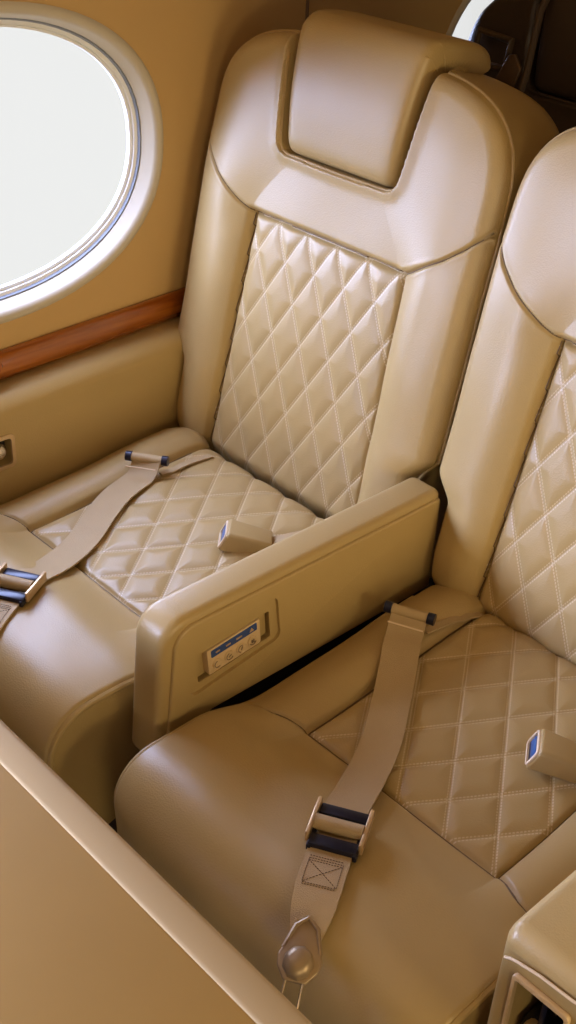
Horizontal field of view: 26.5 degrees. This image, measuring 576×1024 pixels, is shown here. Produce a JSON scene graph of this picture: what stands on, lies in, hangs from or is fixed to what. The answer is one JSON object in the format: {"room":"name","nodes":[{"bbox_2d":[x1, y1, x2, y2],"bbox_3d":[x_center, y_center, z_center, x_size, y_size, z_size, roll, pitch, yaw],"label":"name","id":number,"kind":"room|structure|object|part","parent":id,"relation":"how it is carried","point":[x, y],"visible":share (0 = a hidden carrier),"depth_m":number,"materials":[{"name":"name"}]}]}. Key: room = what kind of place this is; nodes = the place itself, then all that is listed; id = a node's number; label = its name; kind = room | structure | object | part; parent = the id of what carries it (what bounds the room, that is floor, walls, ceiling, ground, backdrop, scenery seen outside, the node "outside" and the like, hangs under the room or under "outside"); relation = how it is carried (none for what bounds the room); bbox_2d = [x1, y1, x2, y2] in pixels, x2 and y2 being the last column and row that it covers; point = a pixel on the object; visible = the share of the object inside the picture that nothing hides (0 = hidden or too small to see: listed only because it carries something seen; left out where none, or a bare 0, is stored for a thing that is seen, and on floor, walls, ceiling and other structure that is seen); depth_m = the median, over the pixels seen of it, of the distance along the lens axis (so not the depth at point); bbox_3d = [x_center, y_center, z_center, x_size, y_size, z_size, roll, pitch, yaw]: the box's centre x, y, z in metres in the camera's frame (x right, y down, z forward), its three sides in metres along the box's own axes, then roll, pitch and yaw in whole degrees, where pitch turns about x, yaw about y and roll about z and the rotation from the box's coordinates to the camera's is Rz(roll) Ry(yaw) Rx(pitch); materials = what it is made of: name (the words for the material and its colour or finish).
{"room":"aircraft cabin","nodes":[
{"label":"aircraft cabin","id":0,"kind":"room"},
{"bbox_2d":[0,0,462,349],"bbox_3d":[-0.405,-0.338,1.548,6.200,1.980,0.690,-25,42,-36],"label":"wall","id":1,"kind":"structure","parent":0,"point":[187,48],"depth_m":2.06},
{"bbox_2d":[0,317,183,504],"bbox_3d":[-0.739,0.094,1.873,1.500,0.432,0.074,-25,42,-36],"label":"side panel","id":2,"kind":"object","parent":1,"relation":"attached to","point":[58,418],"visible":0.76,"depth_m":2.08,"materials":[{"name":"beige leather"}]},
{"bbox_3d":[-0.474,-0.098,2.000,0.030,0.030,0.021,-25,42,-36],"label":"latch knob","id":3,"kind":"part","parent":2,"relation":"part of","materials":[{"name":"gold metal"}]},
{"bbox_3d":[-0.469,-0.093,1.988,0.062,0.062,0.004,-25,42,-36],"label":"latch frame","id":4,"kind":"part","parent":2,"relation":"part of","materials":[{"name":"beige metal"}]},
{"bbox_2d":[0,1,185,380],"bbox_3d":[-0.734,-0.329,1.664,1.550,0.621,0.092,-25,42,-36],"label":"window","id":5,"kind":"structure","parent":1,"relation":"in","point":[134,197],"depth_m":2.03,"materials":[{"name":"beige plastic"}]},
{"bbox_3d":[-0.725,-0.101,1.786,1.550,0.107,0.031,-25,42,-36],"label":"wood rail","id":6,"kind":"part","parent":5,"relation":"part of","materials":[{"name":"brown wood"}]},
{"bbox_2d":[305,0,308,20],"bbox_3d":[0.234,-0.589,2.041,0.007,1.923,0.624,-25,42,-36],"label":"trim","id":7,"kind":"structure","parent":1,"relation":"attached to","point":[307,1],"depth_m":2.12,"materials":[{"name":"brown"}]},
{"bbox_2d":[446,0,470,35],"bbox_3d":[0.531,-0.986,2.659,0.704,0.486,0.066,-25,42,-36],"label":"window frame","id":8,"kind":"structure","parent":1,"relation":"in","point":[464,4],"depth_m":2.39,"materials":[{"name":"beige plastic"}]},
{"bbox_2d":[421,577,434,591],"bbox_3d":[0.201,0.920,1.526,6.200,0.050,2.700,-25,42,-36],"label":"floor","id":9,"kind":"structure","parent":0,"point":[431,582],"depth_m":2.67,"materials":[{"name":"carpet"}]},
{"bbox_2d":[0,719,312,1023],"bbox_3d":[-0.550,0.638,1.207,0.719,0.701,1.400,-25,42,-36],"label":"partition","id":10,"kind":"object","parent":9,"relation":"on","point":[91,932],"visible":1,"depth_m":1.03,"materials":[{"name":"beige leather"}]},
{"bbox_2d":[0,9,558,831],"bbox_3d":[-0.145,-0.096,1.915,0.942,1.199,0.614,-25,42,-36],"label":"chair","id":11,"kind":"object","parent":9,"relation":"on","point":[363,175],"visible":0.8,"depth_m":1.87,"materials":[{"name":"leather"}]},
{"bbox_3d":[-0.311,-0.051,2.107,0.433,0.098,0.097,-25,42,-36],"label":"seat panel","id":12,"kind":"part","parent":11,"relation":"part of","materials":[{"name":"beige leather"}]},
{"bbox_2d":[0,450,213,630],"bbox_3d":[-0.338,0.064,1.871,0.127,0.072,0.767,17,36,21],"label":"belt","id":13,"kind":"object","parent":11,"relation":"on","point":[95,522],"visible":1,"depth_m":1.94,"materials":[{"name":"beige fabric"}]},
{"bbox_3d":[-0.422,0.095,1.770,0.005,0.016,0.059,12,34,13],"label":"plate","id":14,"kind":"part","parent":13,"relation":"part of","materials":[{"name":"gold metal"}]},
{"bbox_3d":[-0.362,0.107,1.756,0.005,0.016,0.059,12,34,13],"label":"plate","id":15,"kind":"part","parent":13,"relation":"part of","materials":[{"name":"beige metal"}]},
{"bbox_3d":[-0.205,0.288,2.121,0.580,0.325,0.500,-25,42,-36],"label":"seat","id":16,"kind":"part","parent":11,"relation":"part of","materials":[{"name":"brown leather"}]},
{"bbox_3d":[-0.165,0.041,1.991,0.389,0.084,0.318,-25,42,-36],"label":"quilted seat panel","id":17,"kind":"part","parent":11,"relation":"part of","materials":[{"name":"leather"}]},
{"bbox_2d":[218,519,301,551],"bbox_3d":[0.006,0.043,1.927,0.235,0.046,0.057,0,33,-5],"label":"belt buckle","id":18,"kind":"object","parent":11,"relation":"on","point":[234,536],"visible":0.62,"depth_m":1.90,"materials":[{"name":"beige plastic"}]},
{"bbox_3d":[0.022,-0.206,2.028,0.095,0.493,0.366,-25,42,-36],"label":"quilted panel","id":19,"kind":"part","parent":11,"relation":"part of","materials":[{"name":"leather"}]},
{"bbox_3d":[0.104,-0.557,1.872,0.144,0.280,0.608,-25,42,-36],"label":"panel","id":20,"kind":"part","parent":11,"relation":"part of","materials":[{"name":"beige leather"}]},
{"bbox_2d":[114,127,575,1023],"bbox_3d":[0.286,0.163,1.552,0.916,1.199,0.614,-25,42,-36],"label":"chair","id":21,"kind":"object","parent":9,"relation":"on","point":[464,839],"visible":0.88,"depth_m":1.56,"materials":[{"name":"beige leather"}]},
{"bbox_2d":[132,477,439,750],"bbox_3d":[0.009,0.195,1.776,0.549,0.357,0.065,-25,42,-36],"label":"armrest","id":22,"kind":"object","parent":21,"relation":"attached to","point":[231,635],"visible":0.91,"depth_m":1.67,"materials":[{"name":"beige leather"}]},
{"bbox_3d":[-0.079,0.174,1.634,0.095,0.051,0.024,-25,42,-36],"label":"control panel","id":23,"kind":"part","parent":22,"relation":"part of","materials":[{"name":"beige plastic"}]},
{"bbox_3d":[0.129,0.211,1.756,0.433,0.098,0.097,-25,42,-36],"label":"seat panel","id":24,"kind":"part","parent":21,"relation":"part of","materials":[{"name":"beige leather"}]},
{"bbox_2d":[277,600,484,1009],"bbox_3d":[0.091,0.310,1.530,0.136,0.081,0.785,15,35,18],"label":"belt","id":25,"kind":"object","parent":21,"relation":"on","point":[323,871],"visible":0.98,"depth_m":1.46,"materials":[{"name":"beige fabric"}]},
{"bbox_3d":[0.011,0.469,1.274,0.035,0.024,0.034,-25,42,-36],"label":"fitting knob","id":26,"kind":"part","parent":25,"relation":"part of","materials":[{"name":"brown metal"}]},
{"bbox_3d":[0.030,0.355,1.418,0.005,0.016,0.059,12,34,13],"label":"plate","id":27,"kind":"part","parent":25,"relation":"part of","materials":[{"name":"beige metal"}]},
{"bbox_3d":[0.090,0.367,1.404,0.005,0.016,0.059,12,34,13],"label":"plate","id":28,"kind":"part","parent":25,"relation":"part of","materials":[{"name":"beige metal"}]},
{"bbox_3d":[0.276,0.303,1.641,0.389,0.084,0.318,-25,42,-36],"label":"quilted seat panel","id":29,"kind":"part","parent":21,"relation":"part of","materials":[{"name":"leather"}]},
{"bbox_3d":[0.444,0.057,1.657,0.095,0.493,0.366,-25,42,-36],"label":"quilted panel","id":30,"kind":"part","parent":21,"relation":"part of","materials":[{"name":"leather"}]},
{"bbox_2d":[487,870,575,1023],"bbox_3d":[0.423,0.460,1.360,0.532,0.322,0.111,-25,42,-36],"label":"console armrest","id":31,"kind":"object","parent":21,"relation":"attached to","point":[536,983],"visible":1,"depth_m":1.16,"materials":[{"name":"beige leather"}]},
{"bbox_3d":[0.240,0.513,1.211,0.025,0.022,0.016,-25,42,-36],"label":"pocket pull","id":32,"kind":"part","parent":31,"relation":"part of","materials":[{"name":"gold metal"}]},
{"bbox_3d":[0.233,0.526,1.191,0.006,0.183,0.066,-25,42,-36],"label":"pocket frame","id":33,"kind":"part","parent":31,"relation":"part of","materials":[{"name":"beige plastic"}]},
{"bbox_3d":[0.411,0.388,1.508,0.432,0.098,0.097,-25,42,-36],"label":"seat panel","id":34,"kind":"part","parent":21,"relation":"part of","materials":[{"name":"beige leather"}]},
{"bbox_3d":[0.526,-0.293,1.501,0.144,0.280,0.608,-25,42,-36],"label":"panel","id":35,"kind":"part","parent":21,"relation":"part of","materials":[{"name":"beige leather"}]},
{"bbox_2d":[525,729,575,783],"bbox_3d":[0.416,0.317,1.539,0.235,0.046,0.057,6,33,4],"label":"belt buckle","id":36,"kind":"object","parent":21,"relation":"on","point":[550,753],"visible":1,"depth_m":1.53,"materials":[{"name":"beige plastic"}]},
{"bbox_2d":[469,0,575,133],"bbox_3d":[0.467,-0.443,2.410,0.555,1.099,0.614,-25,42,-36],"label":"chair","id":37,"kind":"object","parent":9,"relation":"on","point":[551,83],"visible":0.16,"depth_m":2.30,"materials":[{"name":"brown leather"}]},
{"bbox_2d":[475,0,549,92],"bbox_3d":[0.421,-0.902,2.325,0.080,0.201,0.148,-25,42,-36],"label":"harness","id":38,"kind":"object","parent":37,"relation":"hanging from","point":[510,70],"visible":0.81,"depth_m":2.31,"materials":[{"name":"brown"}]}
]}

